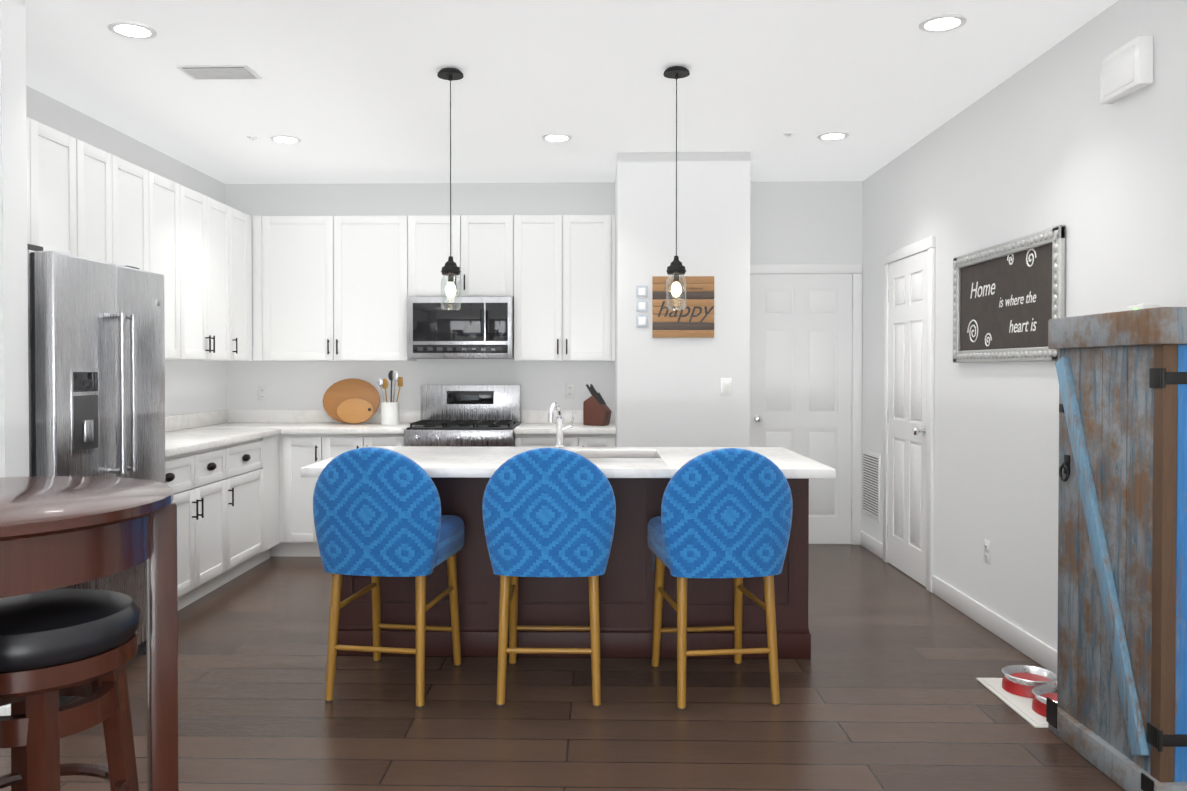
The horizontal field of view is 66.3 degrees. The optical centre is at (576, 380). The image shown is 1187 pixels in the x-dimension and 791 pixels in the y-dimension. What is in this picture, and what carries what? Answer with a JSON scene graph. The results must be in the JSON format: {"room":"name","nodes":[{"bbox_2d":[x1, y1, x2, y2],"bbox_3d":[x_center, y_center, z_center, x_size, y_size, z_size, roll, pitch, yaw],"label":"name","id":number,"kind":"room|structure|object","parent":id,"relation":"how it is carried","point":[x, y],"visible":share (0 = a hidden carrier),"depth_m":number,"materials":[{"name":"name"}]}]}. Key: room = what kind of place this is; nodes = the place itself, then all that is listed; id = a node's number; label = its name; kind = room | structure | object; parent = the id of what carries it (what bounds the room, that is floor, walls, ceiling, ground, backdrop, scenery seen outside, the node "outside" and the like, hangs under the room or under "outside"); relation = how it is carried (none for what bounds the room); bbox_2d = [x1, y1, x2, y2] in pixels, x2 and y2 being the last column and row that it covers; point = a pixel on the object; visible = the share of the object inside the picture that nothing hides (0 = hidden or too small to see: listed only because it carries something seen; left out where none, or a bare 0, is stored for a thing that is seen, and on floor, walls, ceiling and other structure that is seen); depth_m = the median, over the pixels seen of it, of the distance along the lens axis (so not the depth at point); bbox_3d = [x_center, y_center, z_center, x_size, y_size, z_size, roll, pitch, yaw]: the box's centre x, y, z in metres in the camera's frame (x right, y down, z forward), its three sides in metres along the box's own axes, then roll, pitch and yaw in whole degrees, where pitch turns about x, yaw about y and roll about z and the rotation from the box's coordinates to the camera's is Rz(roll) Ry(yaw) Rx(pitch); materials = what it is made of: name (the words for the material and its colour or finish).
{"room":"kitchen","nodes":[
{"label":"kitchen","id":0,"kind":"room"},
{"bbox_2d":[0,0,28,705],"bbox_3d":[-3.148,-0.085,3.378,2.160,2.740,0.140,0,1,1],"label":"wall","id":1,"kind":"structure","parent":0,"point":[14,422],"depth_m":3.34,"materials":[{"name":"paint"}]},
{"bbox_2d":[0,704,10,715],"bbox_3d":[-3.128,1.234,3.318,2.144,0.105,0.014,0,1,1],"label":"baseboard","id":2,"kind":"structure","parent":1,"relation":"attached to","point":[4,710],"depth_m":3.29,"materials":[{"name":"paint"}]},
{"bbox_2d":[26,85,226,415],"bbox_3d":[-2.786,-0.108,5.206,0.120,2.740,3.530,0,1,1],"label":"wall","id":3,"kind":"structure","parent":0,"point":[193,386],"depth_m":6.04,"materials":[{"name":"paint"}]},
{"bbox_2d":[26,117,45,250],"bbox_3d":[-2.590,-0.856,3.896,0.327,0.610,0.396,0,1,1],"label":"upper cabinet","id":4,"kind":"object","parent":3,"relation":"attached to","point":[36,188],"depth_m":4.07,"materials":[{"name":"white wood"}]},
{"bbox_2d":[42,124,69,253],"bbox_3d":[-2.583,-0.860,4.185,0.327,0.610,0.422,0,1,1],"label":"upper cabinet","id":5,"kind":"object","parent":3,"relation":"attached to","point":[55,144],"depth_m":4.24,"materials":[{"name":"white wood"}]},
{"bbox_2d":[70,136,121,265],"bbox_3d":[-2.575,-0.643,4.558,0.327,1.054,0.442,0,1,1],"label":"upper cabinet","id":6,"kind":"object","parent":3,"relation":"attached to","point":[95,173],"depth_m":4.56,"materials":[{"name":"white wood"}]},
{"bbox_2d":[122,159,189,359],"bbox_3d":[-2.563,-0.650,5.101,0.327,1.054,0.885,0,1,1],"label":"upper cabinet","id":7,"kind":"object","parent":3,"relation":"attached to","point":[155,208],"depth_m":5.29,"materials":[{"name":"white wood"}]},
{"bbox_2d":[165,410,228,429],"bbox_3d":[-2.704,0.291,5.682,0.019,0.099,2.538,0,1,1],"label":"backsplash","id":8,"kind":"structure","parent":3,"relation":"attached to","point":[175,422],"depth_m":6.38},
{"bbox_2d":[186,187,229,360],"bbox_3d":[-2.545,-0.659,5.857,0.327,1.054,0.868,0,1,1],"label":"upper cabinet","id":9,"kind":"object","parent":3,"relation":"attached to","point":[209,255],"depth_m":5.88,"materials":[{"name":"white wood"}]},
{"bbox_2d":[226,205,257,360],"bbox_3d":[-2.499,-0.666,6.410,0.395,1.054,0.479,0,1,1],"label":"upper cabinet","id":10,"kind":"object","parent":3,"relation":"attached to","point":[239,285],"depth_m":6.47,"materials":[{"name":"white wood"}]},
{"bbox_2d":[226,181,862,543],"bbox_3d":[-0.266,-0.131,6.974,5.080,2.740,0.120,0,1,1],"label":"wall","id":11,"kind":"structure","parent":0,"point":[806,222],"depth_m":6.92,"materials":[{"name":"paint"}]},
{"bbox_2d":[258,386,266,400],"bbox_3d":[-2.407,0.100,6.960,0.072,0.115,0.009,0,1,1],"label":"outlet","id":12,"kind":"object","parent":11,"relation":"attached to","point":[262,393],"visible":1,"depth_m":6.96,"materials":[{"name":"plastic"}]},
{"bbox_2d":[270,216,417,360],"bbox_3d":[-1.763,-0.671,6.774,1.195,1.054,0.327,0,1,1],"label":"upper cabinet","id":13,"kind":"object","parent":11,"relation":"attached to","point":[340,286],"depth_m":6.61,"materials":[{"name":"white wood"}]},
{"bbox_2d":[229,410,612,421],"bbox_3d":[-1.200,0.275,6.927,2.969,0.099,0.019,0,1,1],"label":"backsplash","id":14,"kind":"structure","parent":11,"relation":"attached to","point":[234,415],"depth_m":6.94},
{"bbox_2d":[418,215,513,296],"bbox_3d":[-0.839,-0.903,6.750,0.772,0.590,0.327,0,1,1],"label":"upper cabinet","id":15,"kind":"object","parent":11,"relation":"attached to","point":[482,246],"depth_m":6.59,"materials":[{"name":"white wood"}]},
{"bbox_2d":[407,296,513,358],"bbox_3d":[-0.841,-0.381,6.694,0.759,0.443,0.452,0,1,1],"label":"microwave","id":16,"kind":"object","parent":15,"relation":"attached to","point":[478,327],"visible":0.96,"depth_m":6.52,"materials":[{"name":"silver metal"}]},
{"bbox_2d":[513,215,614,360],"bbox_3d":[-0.117,-0.671,6.737,0.796,1.054,0.327,0,1,1],"label":"upper cabinet","id":17,"kind":"object","parent":11,"relation":"attached to","point":[564,297],"depth_m":6.58,"materials":[{"name":"white wood"}]},
{"bbox_2d":[565,383,573,397],"bbox_3d":[-0.054,0.080,6.907,0.072,0.115,0.009,0,1,1],"label":"outlet","id":18,"kind":"object","parent":11,"relation":"attached to","point":[569,390],"visible":1,"depth_m":6.91,"materials":[{"name":"plastic"}]},
{"bbox_2d":[750,264,861,544],"bbox_3d":[1.687,0.184,6.834,0.918,2.114,0.080,0,1,1],"label":"door","id":19,"kind":"structure","parent":11,"relation":"attached to","point":[805,360],"depth_m":6.86,"materials":[{"name":"paint"}]},
{"bbox_2d":[0,544,1124,790],"bbox_3d":[-1.095,1.351,2.160,6.520,0.100,9.820,0,1,1],"label":"floor","id":20,"kind":"structure","parent":0,"point":[882,690],"depth_m":3.50,"materials":[{"name":"brown wood"}]},
{"bbox_2d":[0,589,139,790],"bbox_3d":[-1.069,0.872,1.793,0.458,0.872,0.458,-1,1,-37],"label":"bar stool","id":21,"kind":"object","parent":20,"relation":"on","point":[55,644],"visible":0.98,"depth_m":1.71,"materials":[{"name":"brown wood"}]},
{"bbox_2d":[0,476,178,790],"bbox_3d":[-1.223,0.770,1.812,0.772,1.070,0.772,0,1,1],"label":"pub table","id":22,"kind":"object","parent":20,"relation":"on","point":[56,532],"visible":1,"depth_m":1.83,"materials":[{"name":"brown wood"}]},
{"bbox_2d":[27,244,165,705],"bbox_3d":[-2.332,0.373,3.946,0.810,1.810,0.895,0,1,1],"label":"fridge","id":23,"kind":"object","parent":20,"relation":"on","point":[96,355],"visible":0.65,"depth_m":3.78,"materials":[{"name":"silver metal"}]},
{"bbox_2d":[165,450,204,610],"bbox_3d":[-2.426,0.830,4.756,0.617,0.875,0.674,0,1,1],"label":"base cabinet","id":24,"kind":"object","parent":20,"relation":"on","point":[185,474],"depth_m":4.97,"materials":[{"name":"white wood"}]},
{"bbox_2d":[165,426,280,457],"bbox_3d":[-2.396,0.365,5.362,0.648,0.040,1.910,0,1,1],"label":"countertop","id":25,"kind":"structure","parent":24,"relation":"on","point":[196,438],"depth_m":5.62,"materials":[{"name":"white stone"}]},
{"bbox_2d":[205,446,232,594],"bbox_3d":[-2.415,0.824,5.243,0.617,0.875,0.544,0,1,1],"label":"base cabinet","id":26,"kind":"object","parent":20,"relation":"on","point":[219,462],"depth_m":5.37,"materials":[{"name":"white wood"}]},
{"bbox_2d":[233,438,264,578],"bbox_3d":[-2.404,0.817,5.727,0.617,0.875,0.670,0,1,1],"label":"base cabinet","id":27,"kind":"object","parent":20,"relation":"on","point":[241,487],"depth_m":5.83,"materials":[{"name":"white wood"}]},
{"bbox_2d":[265,434,280,559],"bbox_3d":[-2.393,0.811,6.193,0.617,0.875,0.381,0,1,1],"label":"base cabinet","id":28,"kind":"object","parent":20,"relation":"on","point":[272,445],"depth_m":6.25,"materials":[{"name":"white wood"}]},
{"bbox_2d":[293,434,332,556],"bbox_3d":[-1.878,0.806,6.650,0.331,0.875,0.617,0,1,1],"label":"base cabinet","id":29,"kind":"object","parent":20,"relation":"on","point":[308,449],"depth_m":6.35,"materials":[{"name":"white wood"}]},
{"bbox_2d":[217,422,413,433],"bbox_3d":[-1.942,0.348,6.631,1.499,0.040,0.647,0,1,1],"label":"countertop","id":30,"kind":"structure","parent":29,"relation":"on","point":[286,427],"depth_m":6.38,"materials":[{"name":"white stone"}]},
{"bbox_2d":[323,378,379,423],"bbox_3d":[-1.687,0.155,6.776,0.429,0.335,0.138,0,1,6],"label":"cutting boards","id":31,"kind":"object","parent":30,"relation":"on","point":[353,401],"visible":1,"depth_m":6.78,"materials":[{"name":"brown wood"}]},
{"bbox_2d":[376,370,402,424],"bbox_3d":[-1.376,0.127,6.682,0.178,0.399,0.132,0,1,1],"label":"utensil crock","id":32,"kind":"object","parent":30,"relation":"on","point":[390,413],"visible":0.98,"depth_m":6.64,"materials":[{"name":"white ceramic"}]},
{"bbox_2d":[333,434,403,456],"bbox_3d":[-1.513,0.806,6.642,0.642,0.875,0.617,0,1,1],"label":"base cabinet","id":33,"kind":"object","parent":20,"relation":"on","point":[342,443],"depth_m":6.33,"materials":[{"name":"white wood"}]},
{"bbox_2d":[313,447,464,707],"bbox_3d":[-0.766,0.770,3.822,0.530,1.021,0.589,0,1,9],"label":"counter stool","id":34,"kind":"object","parent":20,"relation":"on","point":[376,513],"visible":1,"depth_m":3.56,"materials":[{"name":"fabric"}]},
{"bbox_2d":[404,385,520,446],"bbox_3d":[-0.810,0.642,6.573,0.756,1.205,0.718,0,1,1],"label":"range","id":35,"kind":"object","parent":20,"relation":"on","point":[472,415],"visible":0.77,"depth_m":6.85,"materials":[{"name":"silver metal"}]},
{"bbox_2d":[482,448,615,706],"bbox_3d":[-0.106,0.771,3.806,0.530,1.021,0.589,0,1,1],"label":"counter stool","id":36,"kind":"object","parent":20,"relation":"on","point":[549,512],"visible":1,"depth_m":3.54,"materials":[{"name":"fabric"}]},
{"bbox_2d":[515,434,588,446],"bbox_3d":[-0.174,0.806,6.612,0.506,0.875,0.617,0,1,1],"label":"base cabinet","id":37,"kind":"object","parent":20,"relation":"on","point":[521,440],"depth_m":6.30,"materials":[{"name":"white wood"}]},
{"bbox_2d":[514,422,615,433],"bbox_3d":[-0.075,0.349,6.589,0.704,0.040,0.647,0,1,1],"label":"countertop","id":38,"kind":"structure","parent":37,"relation":"on","point":[526,427],"depth_m":6.27,"materials":[{"name":"white stone"}]},
{"bbox_2d":[583,384,611,425],"bbox_3d":[0.151,0.178,6.628,0.179,0.300,0.110,0,1,26],"label":"knife block","id":39,"kind":"object","parent":38,"relation":"on","point":[597,411],"visible":1,"depth_m":6.59,"materials":[{"name":"brown wood"}]},
{"bbox_2d":[337,454,832,658],"bbox_3d":[-0.030,0.836,4.346,2.214,0.875,0.912,0,1,1],"label":"kitchen island","id":40,"kind":"object","parent":20,"relation":"on","point":[639,478],"depth_m":4.19,"materials":[{"name":"wood"}]},
{"bbox_2d":[301,446,835,477],"bbox_3d":[-0.032,0.379,4.289,2.220,0.040,1.050,0,1,1],"label":"island countertop","id":41,"kind":"structure","parent":40,"relation":"on","point":[438,461],"depth_m":4.09,"materials":[{"name":"white stone"}]},
{"bbox_2d":[589,434,615,446],"bbox_3d":[0.148,0.806,6.604,0.259,0.875,0.617,0,1,1],"label":"base cabinet","id":42,"kind":"object","parent":20,"relation":"on","point":[595,440],"depth_m":6.29,"materials":[{"name":"white wood"}]},
{"bbox_2d":[647,448,792,709],"bbox_3d":[0.571,0.771,3.791,0.530,1.021,0.589,0,1,-7],"label":"counter stool","id":43,"kind":"object","parent":20,"relation":"on","point":[726,512],"visible":1,"depth_m":3.53,"materials":[{"name":"fabric"}]},
{"bbox_2d":[976,665,1056,727],"bbox_3d":[1.873,1.241,3.617,0.350,0.082,0.530,0,1,1],"label":"mat","id":44,"kind":"object","parent":20,"relation":"on","point":[1024,691],"visible":0.65,"depth_m":3.64,"materials":[{"name":"white plastic"}]},
{"bbox_2d":[1046,304,1186,790],"bbox_3d":[1.880,0.512,3.007,0.320,1.555,0.670,0,1,1],"label":"armoire","id":45,"kind":"object","parent":20,"relation":"on","point":[1116,713],"visible":1,"depth_m":2.89,"materials":[{"name":"brown wood"}]},
{"bbox_2d":[26,0,1117,183],"bbox_3d":[-1.095,-1.489,2.124,6.520,0.100,9.820,0,1,1],"label":"ceiling","id":46,"kind":"structure","parent":0,"point":[351,91],"depth_m":4.44,"materials":[{"name":"paint"}]},
{"bbox_2d":[108,21,156,38],"bbox_3d":[-1.848,-1.456,3.782,0.184,0.008,0.184,0,1,1],"label":"recessed light","id":47,"kind":"object","parent":46,"relation":"in","point":[130,29],"visible":0.98,"depth_m":3.77,"materials":[{"name":"paint"}]},
{"bbox_2d":[175,65,262,79],"bbox_3d":[-1.696,-1.460,4.319,0.340,0.012,0.200,0,1,1],"label":"ceiling vent","id":48,"kind":"object","parent":46,"relation":"in","point":[220,72],"visible":0.96,"depth_m":4.29,"materials":[{"name":"metal"}]},
{"bbox_2d":[247,136,256,140],"bbox_3d":[-1.978,-1.472,5.535,0.060,0.020,0.060,0,1,1],"label":"sprinkler","id":49,"kind":"object","parent":46,"relation":"attached to","point":[251,138],"visible":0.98,"depth_m":5.52,"materials":[{"name":"paint"}]},
{"bbox_2d":[270,135,300,143],"bbox_3d":[-1.787,-1.479,5.581,0.184,0.008,0.184,0,1,1],"label":"recessed light","id":50,"kind":"object","parent":46,"relation":"in","point":[287,139],"visible":1,"depth_m":5.57,"materials":[{"name":"paint"}]},
{"bbox_2d":[437,68,463,310],"bbox_3d":[-0.597,-0.899,4.301,0.124,1.134,0.124,0,1,1],"label":"pendant light","id":51,"kind":"object","parent":46,"relation":"hanging from","point":[450,269],"visible":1,"depth_m":4.29,"materials":[{"name":"black metal"}]},
{"bbox_2d":[542,133,571,141],"bbox_3d":[-0.122,-1.478,5.543,0.184,0.008,0.184,0,1,1],"label":"recessed light","id":52,"kind":"object","parent":46,"relation":"in","point":[556,137],"visible":0.98,"depth_m":5.53,"materials":[{"name":"paint"}]},
{"bbox_2d":[663,66,689,309],"bbox_3d":[0.469,-0.899,4.277,0.124,1.134,0.124,0,1,1],"label":"pendant light","id":53,"kind":"object","parent":46,"relation":"hanging from","point":[676,268],"visible":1,"depth_m":4.27,"materials":[{"name":"black metal"}]},
{"bbox_2d":[783,132,792,137],"bbox_3d":[1.271,-1.471,5.462,0.060,0.020,0.060,0,1,1],"label":"sprinkler","id":54,"kind":"object","parent":46,"relation":"attached to","point":[788,135],"visible":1,"depth_m":5.45,"materials":[{"name":"paint"}]},
{"bbox_2d":[817,132,848,140],"bbox_3d":[1.552,-1.478,5.505,0.184,0.008,0.184,0,1,1],"label":"recessed light","id":55,"kind":"object","parent":46,"relation":"in","point":[829,136],"visible":1,"depth_m":5.50,"materials":[{"name":"paint"}]},
{"bbox_2d":[918,14,966,32],"bbox_3d":[1.491,-1.455,3.706,0.184,0.008,0.184,0,1,1],"label":"recessed light","id":56,"kind":"object","parent":46,"relation":"in","point":[941,23],"visible":0.98,"depth_m":3.70,"materials":[{"name":"paint"}]},
{"bbox_2d":[615,152,749,446],"bbox_3d":[0.709,-0.123,6.417,0.864,2.740,0.950,0,1,1],"label":"wall","id":57,"kind":"structure","parent":0,"point":[667,392],"depth_m":5.94,"materials":[{"name":"paint"}]},
{"bbox_2d":[636,286,647,326],"bbox_3d":[0.426,-0.482,5.935,0.074,0.270,0.010,0,1,1],"label":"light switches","id":58,"kind":"structure","parent":57,"relation":"attached to","point":[641,306],"depth_m":5.93,"materials":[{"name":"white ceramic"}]},
{"bbox_2d":[652,276,713,337],"bbox_3d":[0.695,-0.477,5.925,0.401,0.398,0.019,0,1,1],"label":"sign","id":59,"kind":"object","parent":57,"relation":"attached to","point":[694,318],"visible":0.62,"depth_m":5.92,"materials":[{"name":"brown wood"}]},
{"bbox_2d":[721,378,731,395],"bbox_3d":[0.975,0.043,5.932,0.072,0.115,0.010,0,1,1],"label":"light switch","id":60,"kind":"object","parent":57,"relation":"attached to","point":[726,386],"visible":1,"depth_m":5.93,"materials":[{"name":"white plastic"}]},
{"bbox_2d":[861,0,1186,649],"bbox_3d":[2.104,-0.068,2.059,0.120,2.740,9.600,0,1,1],"label":"wall","id":61,"kind":"structure","parent":0,"point":[1045,140],"depth_m":4.23,"materials":[{"name":"paint"}]},
{"bbox_2d":[860,531,882,558],"bbox_3d":[2.139,1.192,6.581,0.014,0.105,0.590,0,1,1],"label":"baseboard","id":62,"kind":"structure","parent":61,"relation":"attached to","point":[876,547],"depth_m":6.57,"materials":[{"name":"paint"}]},
{"bbox_2d":[863,450,880,521],"bbox_3d":[2.138,0.762,6.601,0.013,0.475,0.400,0,1,1],"label":"air vent","id":63,"kind":"object","parent":61,"relation":"in","point":[871,481],"visible":1,"depth_m":6.57,"materials":[{"name":"metal"}]},
{"bbox_2d":[883,236,934,591],"bbox_3d":[2.089,0.197,5.829,0.080,2.114,0.898,0,1,1],"label":"door","id":64,"kind":"structure","parent":61,"relation":"attached to","point":[908,415],"depth_m":5.78,"materials":[{"name":"paint"}]},
{"bbox_2d":[984,539,990,563],"bbox_3d":[2.097,0.876,4.647,0.009,0.115,0.072,0,1,1],"label":"outlet","id":65,"kind":"object","parent":61,"relation":"attached to","point":[987,551],"visible":1,"depth_m":4.64,"materials":[{"name":"plastic"}]},
{"bbox_2d":[932,575,1056,673],"bbox_3d":[2.020,1.259,1.333,0.014,0.105,8.110,0,1,1],"label":"baseboard","id":66,"kind":"structure","parent":61,"relation":"attached to","point":[1041,653],"depth_m":4.49,"materials":[{"name":"paint"}]},
{"bbox_2d":[952,225,1065,362],"bbox_3d":[2.076,-0.378,4.447,0.038,0.580,1.160,0,1,1],"label":"frame","id":67,"kind":"object","parent":61,"relation":"attached to","point":[1008,300],"visible":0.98,"depth_m":4.35,"materials":[{"name":"silver metal"}]},
{"bbox_2d":[1100,35,1152,103],"bbox_3d":[2.044,-1.153,3.387,0.056,0.175,0.260,0,1,1],"label":"door chime","id":68,"kind":"object","parent":61,"relation":"attached to","point":[1126,70],"visible":1,"depth_m":3.34,"materials":[{"name":"white plastic"}]}
]}

